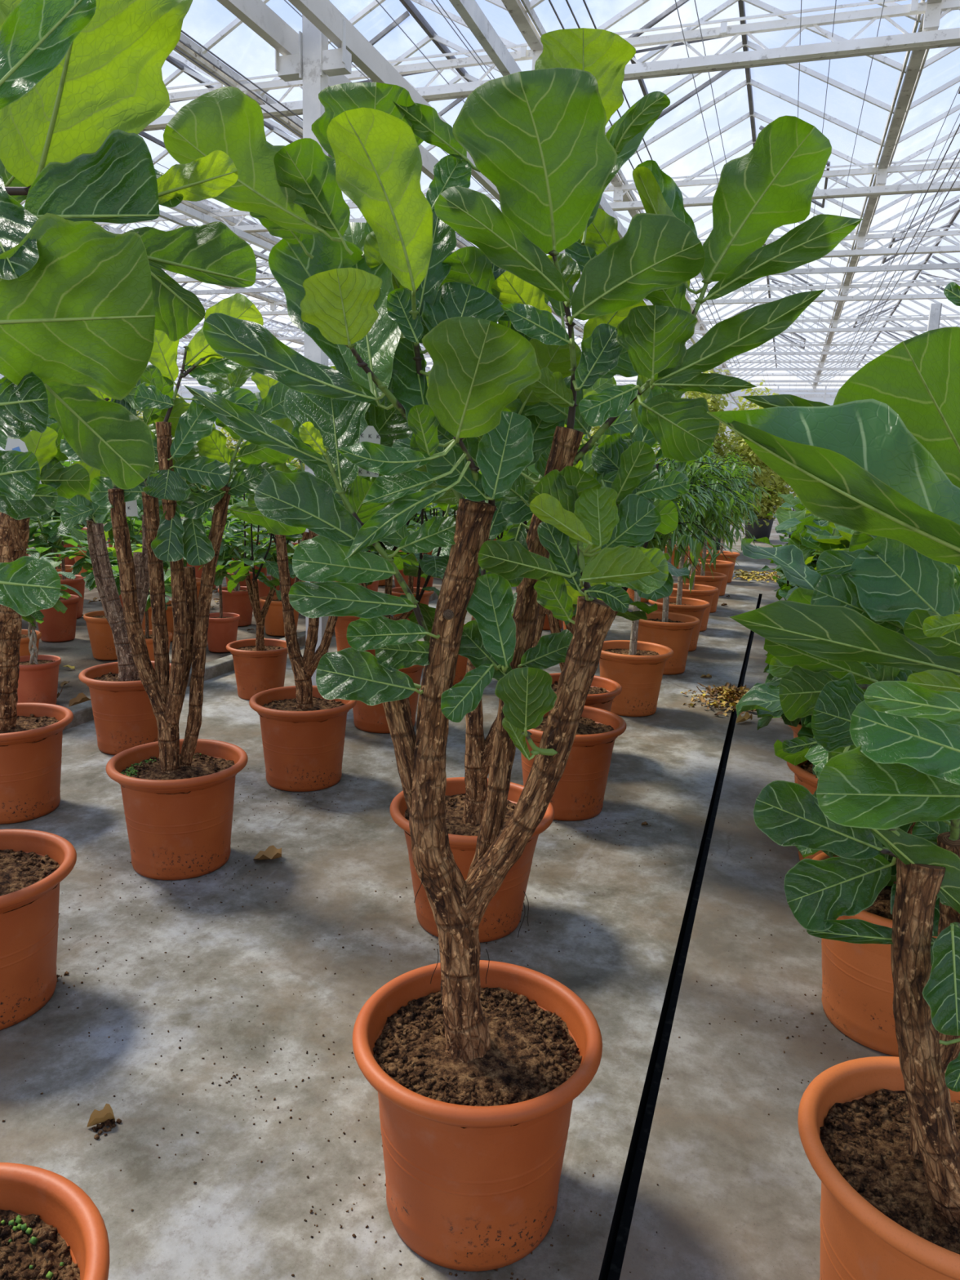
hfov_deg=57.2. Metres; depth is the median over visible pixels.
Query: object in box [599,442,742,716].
potted plant
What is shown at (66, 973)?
clump
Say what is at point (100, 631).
rubber plant
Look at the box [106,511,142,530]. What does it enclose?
rubber plant
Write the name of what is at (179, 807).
pot
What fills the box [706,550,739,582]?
pot
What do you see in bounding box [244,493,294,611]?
rubber plant
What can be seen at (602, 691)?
pot
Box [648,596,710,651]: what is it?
pot
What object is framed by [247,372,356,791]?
fiddle leaf fig
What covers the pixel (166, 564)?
rubber plant
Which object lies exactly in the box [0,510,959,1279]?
floor
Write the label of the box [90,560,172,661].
rubber plant
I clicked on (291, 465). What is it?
rubber plant
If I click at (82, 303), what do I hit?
fiddle leaf fig
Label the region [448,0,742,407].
trim
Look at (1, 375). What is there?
wall
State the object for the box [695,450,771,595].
potted plant
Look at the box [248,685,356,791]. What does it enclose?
pot
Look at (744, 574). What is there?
leaf litter
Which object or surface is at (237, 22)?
roof
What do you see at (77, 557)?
rubber plant
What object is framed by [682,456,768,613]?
potted plant
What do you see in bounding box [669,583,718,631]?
pot
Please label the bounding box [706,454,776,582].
potted plant
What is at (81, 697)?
fallen leaf
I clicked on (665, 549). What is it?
potted plant
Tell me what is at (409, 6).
trim
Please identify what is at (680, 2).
trim
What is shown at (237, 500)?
rubber plant
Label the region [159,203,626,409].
trim
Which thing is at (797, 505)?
fiddle leaf fig
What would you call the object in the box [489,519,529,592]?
fiddle leaf fig
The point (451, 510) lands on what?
rubber plant
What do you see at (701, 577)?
pot
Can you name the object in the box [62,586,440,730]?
trim
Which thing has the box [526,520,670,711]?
fiddle leaf fig
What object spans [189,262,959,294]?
trim
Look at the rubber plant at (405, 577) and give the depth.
9.61 m
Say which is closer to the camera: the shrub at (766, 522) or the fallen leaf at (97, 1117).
the fallen leaf at (97, 1117)
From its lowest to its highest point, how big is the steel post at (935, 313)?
5.000 m
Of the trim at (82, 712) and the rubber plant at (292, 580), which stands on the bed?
the rubber plant at (292, 580)
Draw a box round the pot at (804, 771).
[786,760,822,860]
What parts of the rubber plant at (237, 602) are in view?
pot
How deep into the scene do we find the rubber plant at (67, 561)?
11.17 m
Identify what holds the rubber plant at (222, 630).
on the bed
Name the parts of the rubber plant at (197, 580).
pot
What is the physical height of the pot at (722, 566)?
0.400 m
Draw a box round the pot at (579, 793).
[520,705,626,821]
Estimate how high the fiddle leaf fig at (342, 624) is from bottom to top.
1.382 m
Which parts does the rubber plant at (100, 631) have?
pot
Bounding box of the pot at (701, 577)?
[682,570,726,613]
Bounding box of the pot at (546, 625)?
[542,613,563,630]
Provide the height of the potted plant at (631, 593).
1.588 m
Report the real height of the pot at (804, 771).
0.400 m
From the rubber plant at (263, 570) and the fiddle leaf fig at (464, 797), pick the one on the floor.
the fiddle leaf fig at (464, 797)
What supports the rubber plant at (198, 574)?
on the bed
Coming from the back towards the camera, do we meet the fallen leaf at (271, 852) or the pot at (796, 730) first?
the pot at (796, 730)
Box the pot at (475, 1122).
[352,960,602,1271]
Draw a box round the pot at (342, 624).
[334,616,359,651]
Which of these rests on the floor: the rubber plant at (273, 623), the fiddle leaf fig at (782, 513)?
the fiddle leaf fig at (782, 513)
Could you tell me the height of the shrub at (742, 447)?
3.851 m
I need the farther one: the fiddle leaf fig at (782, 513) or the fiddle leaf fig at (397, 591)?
the fiddle leaf fig at (397, 591)
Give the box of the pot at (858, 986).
[812,852,937,1057]
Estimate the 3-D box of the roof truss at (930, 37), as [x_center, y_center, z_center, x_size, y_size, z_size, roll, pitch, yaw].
[-4.797,-5.706,9.706,52.830,0.332,0.179,6,12,18]
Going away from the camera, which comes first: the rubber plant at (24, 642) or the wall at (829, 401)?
the rubber plant at (24, 642)
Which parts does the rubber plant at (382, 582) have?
pot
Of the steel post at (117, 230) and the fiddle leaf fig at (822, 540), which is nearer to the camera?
the fiddle leaf fig at (822, 540)
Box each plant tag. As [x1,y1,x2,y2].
[4,437,41,484]
[125,499,137,516]
[358,426,380,477]
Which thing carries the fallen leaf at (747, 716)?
on the floor
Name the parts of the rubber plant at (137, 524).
pot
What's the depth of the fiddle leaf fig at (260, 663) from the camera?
5.33 m
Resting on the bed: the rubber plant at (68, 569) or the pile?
the rubber plant at (68, 569)
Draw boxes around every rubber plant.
[17,546,82,704]
[19,552,65,656]
[26,511,87,641]
[31,521,87,574]
[40,460,86,617]
[54,533,142,660]
[55,461,79,565]
[61,459,87,547]
[74,515,106,575]
[84,503,142,543]
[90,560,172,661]
[94,506,162,608]
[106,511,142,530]
[107,515,115,548]
[130,539,186,641]
[169,524,222,599]
[179,508,227,588]
[181,483,211,566]
[181,510,266,652]
[202,480,243,567]
[202,494,272,626]
[207,488,255,586]
[240,534,298,635]
[241,500,268,576]
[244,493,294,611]
[254,530,295,585]
[266,462,296,542]
[288,467,300,545]
[367,550,378,591]
[377,551,385,585]
[394,509,441,587]
[416,490,450,587]
[444,504,458,515]
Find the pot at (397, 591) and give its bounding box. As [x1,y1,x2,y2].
[391,586,433,620]
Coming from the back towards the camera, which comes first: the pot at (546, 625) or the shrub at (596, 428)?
the shrub at (596, 428)
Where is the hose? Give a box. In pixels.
[598,593,762,1279]
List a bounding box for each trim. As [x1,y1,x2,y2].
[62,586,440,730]
[93,157,959,234]
[100,0,959,349]
[104,0,959,368]
[121,0,959,390]
[141,384,836,497]
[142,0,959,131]
[146,359,873,371]
[148,0,942,387]
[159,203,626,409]
[162,226,959,283]
[173,382,844,392]
[174,373,854,382]
[177,341,902,359]
[178,314,959,342]
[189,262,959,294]
[200,278,959,315]
[217,0,722,408]
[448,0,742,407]
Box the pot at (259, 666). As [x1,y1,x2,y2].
[226,638,288,700]
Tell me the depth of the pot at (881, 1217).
1.43 m
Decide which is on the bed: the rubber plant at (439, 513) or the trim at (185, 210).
the rubber plant at (439, 513)
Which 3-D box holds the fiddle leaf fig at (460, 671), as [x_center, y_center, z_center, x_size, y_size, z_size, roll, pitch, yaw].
[-0.128,-0.514,5.877,0.765,1.614,0.831,-9,15,-43]
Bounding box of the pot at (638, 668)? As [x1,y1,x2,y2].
[599,640,673,716]
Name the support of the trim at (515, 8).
attached to the wall at (829, 401)
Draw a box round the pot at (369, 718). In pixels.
[352,648,423,733]
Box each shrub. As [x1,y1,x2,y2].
[137,385,244,508]
[285,457,304,470]
[580,424,602,444]
[653,338,781,551]
[724,433,796,541]
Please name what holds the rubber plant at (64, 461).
on the bed
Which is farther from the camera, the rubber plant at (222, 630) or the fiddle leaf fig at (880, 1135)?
the rubber plant at (222, 630)
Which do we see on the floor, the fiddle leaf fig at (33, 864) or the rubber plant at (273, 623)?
the fiddle leaf fig at (33, 864)
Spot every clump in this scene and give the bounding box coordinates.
[57,971,69,984]
[91,1118,121,1139]
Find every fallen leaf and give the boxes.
[68,693,90,706]
[87,1103,115,1127]
[253,844,281,859]
[700,673,711,677]
[735,711,752,723]
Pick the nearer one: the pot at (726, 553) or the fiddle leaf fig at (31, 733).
the fiddle leaf fig at (31, 733)
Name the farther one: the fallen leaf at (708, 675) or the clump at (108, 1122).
the fallen leaf at (708, 675)
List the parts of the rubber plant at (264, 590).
pot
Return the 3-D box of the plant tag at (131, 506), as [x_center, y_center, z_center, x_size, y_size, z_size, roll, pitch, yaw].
[-1.284,-0.505,3.216,0.064,0.108,0.002,2,11,0]
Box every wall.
[0,373,137,463]
[137,386,839,510]
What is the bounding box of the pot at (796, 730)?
[787,718,801,783]
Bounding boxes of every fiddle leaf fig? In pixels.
[0,0,257,1279]
[0,414,89,823]
[0,829,76,1030]
[54,460,191,755]
[59,293,306,879]
[163,27,862,1271]
[215,493,302,700]
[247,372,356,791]
[334,471,377,651]
[342,370,678,942]
[352,473,466,733]
[373,508,437,620]
[408,471,489,684]
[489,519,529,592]
[505,402,698,821]
[522,522,563,630]
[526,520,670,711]
[688,528,725,564]
[706,281,959,1279]
[735,538,959,1057]
[752,506,827,656]
[753,522,858,860]
[763,517,839,783]
[766,511,817,600]
[776,492,798,567]
[776,508,817,598]
[780,497,805,578]
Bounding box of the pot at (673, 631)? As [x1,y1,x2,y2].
[637,611,699,674]
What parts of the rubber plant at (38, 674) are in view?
pot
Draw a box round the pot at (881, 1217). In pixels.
[797,1056,959,1279]
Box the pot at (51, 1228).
[0,1162,109,1279]
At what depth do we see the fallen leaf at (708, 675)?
6.34 m
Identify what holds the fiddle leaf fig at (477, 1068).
on the floor
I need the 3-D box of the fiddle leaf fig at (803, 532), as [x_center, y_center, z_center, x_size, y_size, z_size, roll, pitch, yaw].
[2.316,-0.334,6.017,0.810,1.366,0.901,1,11,-5]
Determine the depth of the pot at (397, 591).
7.82 m
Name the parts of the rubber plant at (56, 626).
pot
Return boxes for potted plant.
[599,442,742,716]
[626,587,648,602]
[637,441,759,674]
[648,438,759,651]
[664,541,690,568]
[669,448,763,631]
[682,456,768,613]
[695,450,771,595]
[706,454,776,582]
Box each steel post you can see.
[108,227,121,233]
[275,13,351,685]
[927,303,942,331]
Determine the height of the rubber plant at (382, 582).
0.834 m
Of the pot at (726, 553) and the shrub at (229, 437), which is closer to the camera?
the pot at (726, 553)
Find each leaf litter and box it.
[60,582,435,687]
[733,568,780,582]
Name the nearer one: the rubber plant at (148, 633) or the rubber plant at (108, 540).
the rubber plant at (148, 633)
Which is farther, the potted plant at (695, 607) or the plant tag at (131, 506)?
the potted plant at (695, 607)
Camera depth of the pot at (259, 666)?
5.34 m
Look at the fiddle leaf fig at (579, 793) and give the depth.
3.65 m
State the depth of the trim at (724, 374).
32.51 m
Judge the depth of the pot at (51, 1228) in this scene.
1.26 m
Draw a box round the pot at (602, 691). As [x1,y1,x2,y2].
[549,672,622,711]
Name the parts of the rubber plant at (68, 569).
pot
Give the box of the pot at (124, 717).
[78,661,170,755]
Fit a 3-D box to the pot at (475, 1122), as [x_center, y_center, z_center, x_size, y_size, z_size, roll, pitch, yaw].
[-0.011,0.935,1.738,0.480,0.390,0.480,6,12,18]
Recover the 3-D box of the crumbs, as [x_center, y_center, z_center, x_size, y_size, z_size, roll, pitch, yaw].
[0.014,0.911,2.856,3.216,0.010,3.196,6,12,18]
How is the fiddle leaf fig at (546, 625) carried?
on the floor
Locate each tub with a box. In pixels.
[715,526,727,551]
[744,518,773,541]
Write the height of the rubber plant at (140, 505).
1.263 m
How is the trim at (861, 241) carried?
attached to the wall at (1, 375)
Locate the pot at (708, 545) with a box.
[688,541,711,564]
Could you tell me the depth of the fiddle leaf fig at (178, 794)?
3.00 m
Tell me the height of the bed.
0.001 m
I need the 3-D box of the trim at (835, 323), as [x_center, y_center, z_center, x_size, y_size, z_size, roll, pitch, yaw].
[0.058,-8.305,23.626,52.830,0.332,0.179,6,12,18]
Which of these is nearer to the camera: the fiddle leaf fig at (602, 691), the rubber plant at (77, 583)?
the fiddle leaf fig at (602, 691)
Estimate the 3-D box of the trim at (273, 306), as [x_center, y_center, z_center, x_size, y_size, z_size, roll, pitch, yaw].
[-1.239,-7.611,19.907,52.830,0.332,0.179,6,12,18]
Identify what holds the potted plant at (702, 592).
on the floor
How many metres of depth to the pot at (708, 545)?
14.02 m
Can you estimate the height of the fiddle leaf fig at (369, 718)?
1.569 m
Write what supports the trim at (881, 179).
attached to the wall at (1, 375)
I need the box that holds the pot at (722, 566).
[695,559,733,595]
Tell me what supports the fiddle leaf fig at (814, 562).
on the floor
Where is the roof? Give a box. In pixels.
[20,0,959,383]
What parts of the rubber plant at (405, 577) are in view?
pot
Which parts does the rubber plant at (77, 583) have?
pot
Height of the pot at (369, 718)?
0.400 m
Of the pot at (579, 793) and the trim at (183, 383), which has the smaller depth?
the pot at (579, 793)
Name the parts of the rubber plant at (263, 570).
pot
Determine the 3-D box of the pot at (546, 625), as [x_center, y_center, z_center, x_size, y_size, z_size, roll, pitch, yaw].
[0.608,-0.308,8.119,0.483,0.386,0.483,-1,11,-12]
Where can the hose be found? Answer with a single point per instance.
(613, 1259)
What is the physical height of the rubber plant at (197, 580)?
0.831 m
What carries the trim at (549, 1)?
attached to the ceiling
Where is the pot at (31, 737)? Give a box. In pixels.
[0,702,73,823]
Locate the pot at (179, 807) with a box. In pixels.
[106,738,248,879]
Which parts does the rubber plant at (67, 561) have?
pot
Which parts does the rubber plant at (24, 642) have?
pot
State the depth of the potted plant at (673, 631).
6.31 m
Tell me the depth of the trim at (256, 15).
4.16 m
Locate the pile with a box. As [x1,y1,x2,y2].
[680,682,781,717]
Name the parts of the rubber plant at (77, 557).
pot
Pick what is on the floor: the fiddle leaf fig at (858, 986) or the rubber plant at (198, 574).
the fiddle leaf fig at (858, 986)
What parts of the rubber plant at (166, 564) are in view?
pot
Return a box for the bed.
[22,498,457,707]
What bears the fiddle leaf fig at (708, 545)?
on the floor
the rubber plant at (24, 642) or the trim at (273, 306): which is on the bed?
the rubber plant at (24, 642)
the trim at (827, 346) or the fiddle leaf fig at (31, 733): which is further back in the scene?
the trim at (827, 346)
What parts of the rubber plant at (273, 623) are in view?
pot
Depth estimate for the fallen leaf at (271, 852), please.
3.26 m
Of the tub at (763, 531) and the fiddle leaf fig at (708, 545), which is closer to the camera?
the fiddle leaf fig at (708, 545)
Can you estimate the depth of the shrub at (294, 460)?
18.30 m
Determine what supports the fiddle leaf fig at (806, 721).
on the floor
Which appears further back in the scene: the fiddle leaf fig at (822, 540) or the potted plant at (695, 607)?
the potted plant at (695, 607)
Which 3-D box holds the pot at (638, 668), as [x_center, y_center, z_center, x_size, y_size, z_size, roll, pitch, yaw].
[0.924,0.239,5.400,0.490,0.392,0.490,6,12,18]
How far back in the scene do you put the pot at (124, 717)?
4.27 m
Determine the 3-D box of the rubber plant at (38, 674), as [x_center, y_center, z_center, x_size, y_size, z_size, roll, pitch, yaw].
[-2.545,-0.108,5.035,0.526,0.987,0.653,2,11,2]
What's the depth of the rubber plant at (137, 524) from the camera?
7.38 m
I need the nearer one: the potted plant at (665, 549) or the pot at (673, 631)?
the pot at (673, 631)
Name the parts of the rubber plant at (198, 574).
pot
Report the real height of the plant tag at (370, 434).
0.089 m
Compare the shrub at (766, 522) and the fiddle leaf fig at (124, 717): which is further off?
the shrub at (766, 522)
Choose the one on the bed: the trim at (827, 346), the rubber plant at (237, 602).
the rubber plant at (237, 602)
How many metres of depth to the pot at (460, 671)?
5.86 m
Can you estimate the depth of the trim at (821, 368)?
28.69 m
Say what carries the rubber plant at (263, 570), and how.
on the bed
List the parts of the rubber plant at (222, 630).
pot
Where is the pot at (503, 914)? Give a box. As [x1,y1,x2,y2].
[390,777,554,942]
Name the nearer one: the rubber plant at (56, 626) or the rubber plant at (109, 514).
the rubber plant at (56, 626)
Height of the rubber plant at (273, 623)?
0.839 m
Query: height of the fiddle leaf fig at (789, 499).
1.270 m
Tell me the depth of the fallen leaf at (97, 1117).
1.94 m
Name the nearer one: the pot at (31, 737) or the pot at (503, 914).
the pot at (503, 914)
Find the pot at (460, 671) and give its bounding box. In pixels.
[453,623,467,684]
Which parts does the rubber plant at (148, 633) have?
pot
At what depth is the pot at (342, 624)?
6.52 m
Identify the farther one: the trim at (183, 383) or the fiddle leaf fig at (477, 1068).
the trim at (183, 383)
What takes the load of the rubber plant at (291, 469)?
on the bed
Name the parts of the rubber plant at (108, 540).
pot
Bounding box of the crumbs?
[2,760,848,1279]
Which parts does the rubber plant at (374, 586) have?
pot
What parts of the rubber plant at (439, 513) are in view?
pot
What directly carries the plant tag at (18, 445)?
hanging from the fiddle leaf fig at (31, 733)
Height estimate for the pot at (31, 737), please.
0.390 m
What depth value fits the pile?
5.63 m
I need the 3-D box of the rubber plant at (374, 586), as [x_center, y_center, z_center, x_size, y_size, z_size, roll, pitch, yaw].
[-1.135,-0.908,8.822,0.777,1.173,0.625,6,12,18]
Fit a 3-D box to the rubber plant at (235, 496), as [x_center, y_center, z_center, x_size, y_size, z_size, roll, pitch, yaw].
[-3.298,-1.543,11.623,0.688,1.187,0.545,-1,12,-16]
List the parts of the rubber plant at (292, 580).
pot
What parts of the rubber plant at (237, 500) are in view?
pot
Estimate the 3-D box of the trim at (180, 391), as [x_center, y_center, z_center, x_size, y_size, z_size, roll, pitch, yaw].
[5.010,-9.058,40.586,50.430,5.200,0.065,6,12,18]
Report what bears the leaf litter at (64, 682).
on the bed
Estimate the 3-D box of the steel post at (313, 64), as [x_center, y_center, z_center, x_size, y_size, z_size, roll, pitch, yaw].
[-0.816,-2.018,4.377,0.362,5.100,0.200,6,12,18]
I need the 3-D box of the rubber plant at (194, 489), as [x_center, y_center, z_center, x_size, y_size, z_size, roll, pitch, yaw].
[-3.531,-1.509,10.713,0.846,1.459,0.670,11,14,38]

